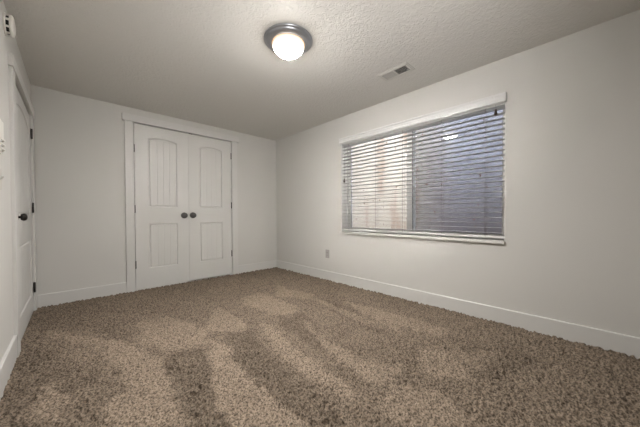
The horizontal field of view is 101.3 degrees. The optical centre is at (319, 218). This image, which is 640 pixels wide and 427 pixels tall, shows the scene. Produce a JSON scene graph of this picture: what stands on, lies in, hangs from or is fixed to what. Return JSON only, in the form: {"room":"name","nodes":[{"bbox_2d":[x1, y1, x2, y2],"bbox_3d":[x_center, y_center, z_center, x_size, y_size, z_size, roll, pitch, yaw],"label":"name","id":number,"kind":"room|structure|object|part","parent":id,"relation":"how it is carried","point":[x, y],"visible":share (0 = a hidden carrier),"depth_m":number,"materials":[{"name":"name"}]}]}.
{"room":"empty bedroom","nodes":[
{"label":"empty bedroom","id":0,"kind":"room"},
{"bbox_2d":[0,0,30,361],"bbox_3d":[-1.127,-0.166,0.648,0.161,2.290,5.500,-1,1,-43],"label":"wall","id":1,"kind":"structure","parent":0,"point":[7,44],"depth_m":1.59,"materials":[{"name":"paint"}]},
{"bbox_2d":[0,169,3,189],"bbox_3d":[-1.750,-0.215,1.441,0.018,0.116,0.072,-1,1,-43],"label":"light switch","id":2,"kind":"object","parent":1,"relation":"attached to","point":[1,176],"visible":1,"depth_m":1.44,"materials":[{"name":"grey plastic"}]},
{"bbox_3d":[-1.755,-0.215,1.437,0.006,0.116,0.072,-1,1,-43],"label":"plate","id":3,"kind":"part","parent":2,"relation":"part of","materials":[{"name":"grey plastic"}]},
{"bbox_2d":[0,119,5,153],"bbox_3d":[-1.732,-0.450,1.421,0.025,0.180,0.170,-1,1,-43],"label":"hook rack","id":4,"kind":"object","parent":1,"relation":"attached to","point":[1,122],"visible":1,"depth_m":1.45,"materials":[{"name":"white plastic"}]},
{"bbox_3d":[-1.736,-0.490,1.417,0.014,0.100,0.170,-1,1,-43],"label":"plate","id":5,"kind":"part","parent":4,"relation":"part of","materials":[{"name":"white plastic"}]},
{"bbox_2d":[0,335,17,398],"bbox_3d":[-0.655,0.873,0.293,0.014,0.180,3.920,-1,1,-43],"label":"baseboard","id":6,"kind":"structure","parent":1,"relation":"attached to","point":[7,363],"depth_m":1.49,"materials":[{"name":"paint"}]},
{"bbox_2d":[2,12,15,37],"bbox_3d":[-1.930,-1.198,1.632,0.043,0.132,0.132,-1,1,-43],"label":"smoke detector","id":7,"kind":"object","parent":1,"relation":"attached to","point":[9,27],"visible":1,"depth_m":1.60,"materials":[{"name":"white plastic"}]},
{"bbox_3d":[-1.942,-1.197,1.620,0.010,0.132,0.132,-1,1,-43],"label":"plate","id":8,"kind":"part","parent":7,"relation":"part of","materials":[{"name":"white plastic"}]},
{"bbox_2d":[5,13,10,36],"bbox_3d":[-1.933,-1.198,1.629,0.019,0.122,0.124,-1,1,-44],"label":"vent","id":9,"kind":"object","parent":7,"relation":"attached to","point":[7,17],"depth_m":1.60,"materials":[{"name":"white plastic"}]},
{"bbox_2d":[7,52,37,356],"bbox_3d":[-2.472,-0.064,2.129,0.144,2.012,1.284,-1,1,-43],"label":"trim","id":10,"kind":"structure","parent":1,"relation":"attached to","point":[15,78],"depth_m":1.75,"materials":[{"name":"paint"}]},
{"bbox_2d":[15,85,35,339],"bbox_3d":[-2.437,-0.036,2.175,0.088,1.875,1.044,-1,1,-43],"label":"door","id":11,"kind":"structure","parent":1,"relation":"in","point":[24,132],"depth_m":2.19,"materials":[{"name":"grey paint"}]},
{"bbox_3d":[-2.137,-0.008,1.885,0.049,0.054,0.054,-1,1,-43],"label":"knob","id":12,"kind":"part","parent":11,"relation":"part of","materials":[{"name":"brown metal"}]},
{"bbox_2d":[31,85,276,294],"bbox_3d":[-2.173,-0.209,3.798,3.200,2.290,0.700,-1,1,-44],"label":"wall","id":13,"kind":"structure","parent":0,"point":[79,152],"depth_m":2.95,"materials":[{"name":"paint"}]},
{"bbox_2d":[37,282,126,307],"bbox_3d":[-2.657,0.853,2.852,0.900,0.158,0.014,-1,1,-44],"label":"baseboard","id":14,"kind":"structure","parent":13,"relation":"attached to","point":[49,299],"depth_m":2.87,"materials":[{"name":"paint"}]},
{"bbox_2d":[133,123,189,290],"bbox_3d":[-2.046,-0.140,3.423,0.628,2.056,0.082,-1,1,-44],"label":"door","id":15,"kind":"structure","parent":13,"relation":"in","point":[161,181],"depth_m":3.41,"materials":[{"name":"grey paint"}]},
{"bbox_2d":[122,112,238,291],"bbox_3d":[-1.848,-0.174,3.673,1.476,2.182,0.131,-1,1,-44],"label":"trim","id":16,"kind":"structure","parent":13,"relation":"attached to","point":[129,119],"depth_m":3.20,"materials":[{"name":"paint"}]},
{"bbox_2d":[188,133,231,279],"bbox_3d":[-1.593,-0.160,3.862,0.626,2.048,0.082,-1,1,-44],"label":"door","id":17,"kind":"structure","parent":13,"relation":"in","point":[209,159],"depth_m":3.85,"materials":[{"name":"grey paint"}]},
{"bbox_2d":[238,260,275,273],"bbox_3d":[-1.034,0.824,4.406,0.742,0.158,0.014,-1,1,-44],"label":"baseboard","id":18,"kind":"structure","parent":13,"relation":"attached to","point":[245,268],"depth_m":4.37,"materials":[{"name":"paint"}]},
{"bbox_2d":[0,267,639,426],"bbox_3d":[-0.066,0.910,1.730,3.054,0.030,5.220,-1,1,-44],"label":"floor","id":19,"kind":"structure","parent":0,"point":[275,346],"depth_m":1.63,"materials":[{"name":"carpet"}]},
{"bbox_2d":[3,0,639,140],"bbox_3d":[-0.364,-1.384,1.987,3.540,0.100,6.200,-1,1,-44],"label":"ceiling","id":20,"kind":"structure","parent":0,"point":[207,62],"depth_m":2.05,"materials":[{"name":"white paint"}]},
{"bbox_2d":[264,23,312,59],"bbox_3d":[-0.236,-1.268,1.965,0.362,0.133,0.362,-1,1,-44],"label":"ceiling light","id":21,"kind":"object","parent":20,"relation":"attached to","point":[289,41],"visible":1,"depth_m":1.88,"materials":[{"name":"silver metal"}]},
{"bbox_2d":[377,62,415,81],"bbox_3d":[0.698,-1.337,2.414,0.167,0.016,0.297,-1,1,-44],"label":"ceiling vent","id":22,"kind":"object","parent":20,"relation":"in","point":[404,68],"visible":1,"depth_m":2.40,"materials":[{"name":"grey metal"}]},
{"bbox_2d":[276,9,639,337],"bbox_3d":[0.833,-0.211,3.146,0.240,2.290,6.200,-1,1,-44],"label":"wall","id":23,"kind":"structure","parent":0,"point":[570,252],"depth_m":2.06,"materials":[{"name":"paint"}]},
{"bbox_2d":[339,231,504,243],"bbox_3d":[0.952,0.195,2.926,0.141,0.028,1.865,-1,1,-44],"label":"trim","id":24,"kind":"structure","parent":23,"relation":"attached to","point":[465,239],"depth_m":2.66,"materials":[{"name":"paint"}]},
{"bbox_2d":[341,102,505,240],"bbox_3d":[0.965,-0.444,2.915,0.116,1.250,1.842,-1,1,-44],"label":"trim","id":25,"kind":"structure","parent":23,"relation":"attached to","point":[343,196],"depth_m":3.56,"materials":[{"name":"white plastic"}]},
{"bbox_2d":[347,109,504,239],"bbox_3d":[1.032,-0.445,2.979,0.067,1.252,1.843,-1,1,-44],"label":"window","id":26,"kind":"structure","parent":23,"relation":"in","point":[411,209],"depth_m":2.95,"materials":[{"name":"white plastic"}]},
{"bbox_3d":[0.744,-0.449,3.294,0.022,1.212,0.949,-1,1,-44],"label":"sash","id":27,"kind":"part","parent":26,"relation":"part of","materials":[{"name":"white plastic"}]},
{"bbox_2d":[339,92,506,238],"bbox_3d":[0.933,-0.446,2.884,0.100,1.224,1.858,-1,1,-44],"label":"window blind","id":28,"kind":"object","parent":26,"relation":"attached to","point":[496,102],"visible":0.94,"depth_m":2.64,"materials":[{"name":"grey plastic"}]},
{"bbox_3d":[0.682,-0.413,3.177,0.057,1.125,0.014,-1,1,-44],"label":"ladder cord","id":29,"kind":"part","parent":28,"relation":"part of","materials":[{"name":"white fabric"}]},
{"bbox_3d":[0.926,-0.410,2.922,0.057,1.125,0.014,-1,1,-44],"label":"ladder cord","id":30,"kind":"part","parent":28,"relation":"part of","materials":[{"name":"white fabric"}]},
{"bbox_3d":[0.950,0.155,2.907,0.046,0.020,1.831,-1,1,-44],"label":"rail","id":31,"kind":"part","parent":28,"relation":"part of","materials":[{"name":"white plastic"}]},
{"bbox_3d":[1.216,-0.407,2.619,0.057,1.125,0.014,-1,1,-44],"label":"ladder cord","id":32,"kind":"part","parent":28,"relation":"part of","materials":[{"name":"white fabric"}]},
{"bbox_3d":[1.479,-0.404,2.344,0.057,1.125,0.014,-1,1,-44],"label":"ladder cord","id":33,"kind":"part","parent":28,"relation":"part of","materials":[{"name":"white fabric"}]},
{"bbox_3d":[1.320,-0.442,2.654,0.022,1.212,0.936,-1,1,-44],"label":"sash","id":34,"kind":"part","parent":26,"relation":"part of","materials":[{"name":"white plastic"}]},
{"bbox_3d":[1.333,-0.441,2.641,0.004,1.172,0.858,-1,1,-44],"label":"pane","id":35,"kind":"part","parent":26,"relation":"part of","materials":[{"name":"clear glass"}]},
{"bbox_2d":[276,260,639,358],"bbox_3d":[1.022,0.840,2.785,0.014,0.158,5.200,-1,1,-44],"label":"baseboard","id":36,"kind":"structure","parent":23,"relation":"attached to","point":[607,340],"depth_m":2.25,"materials":[{"name":"paint"}]},
{"bbox_3d":[1.552,0.610,3.567,1.360,0.130,3.600,-1,1,-44],"label":"ground","id":37,"kind":"structure","parent":0,"visible":0},
{"bbox_2d":[352,109,502,233],"bbox_3d":[1.438,-0.472,3.376,0.956,2.100,2.247,-1,1,-44],"label":"window well","id":38,"kind":"object","parent":37,"relation":"on","point":[393,216],"visible":0.34,"depth_m":3.78,"materials":[{"name":"paint"}]}
]}

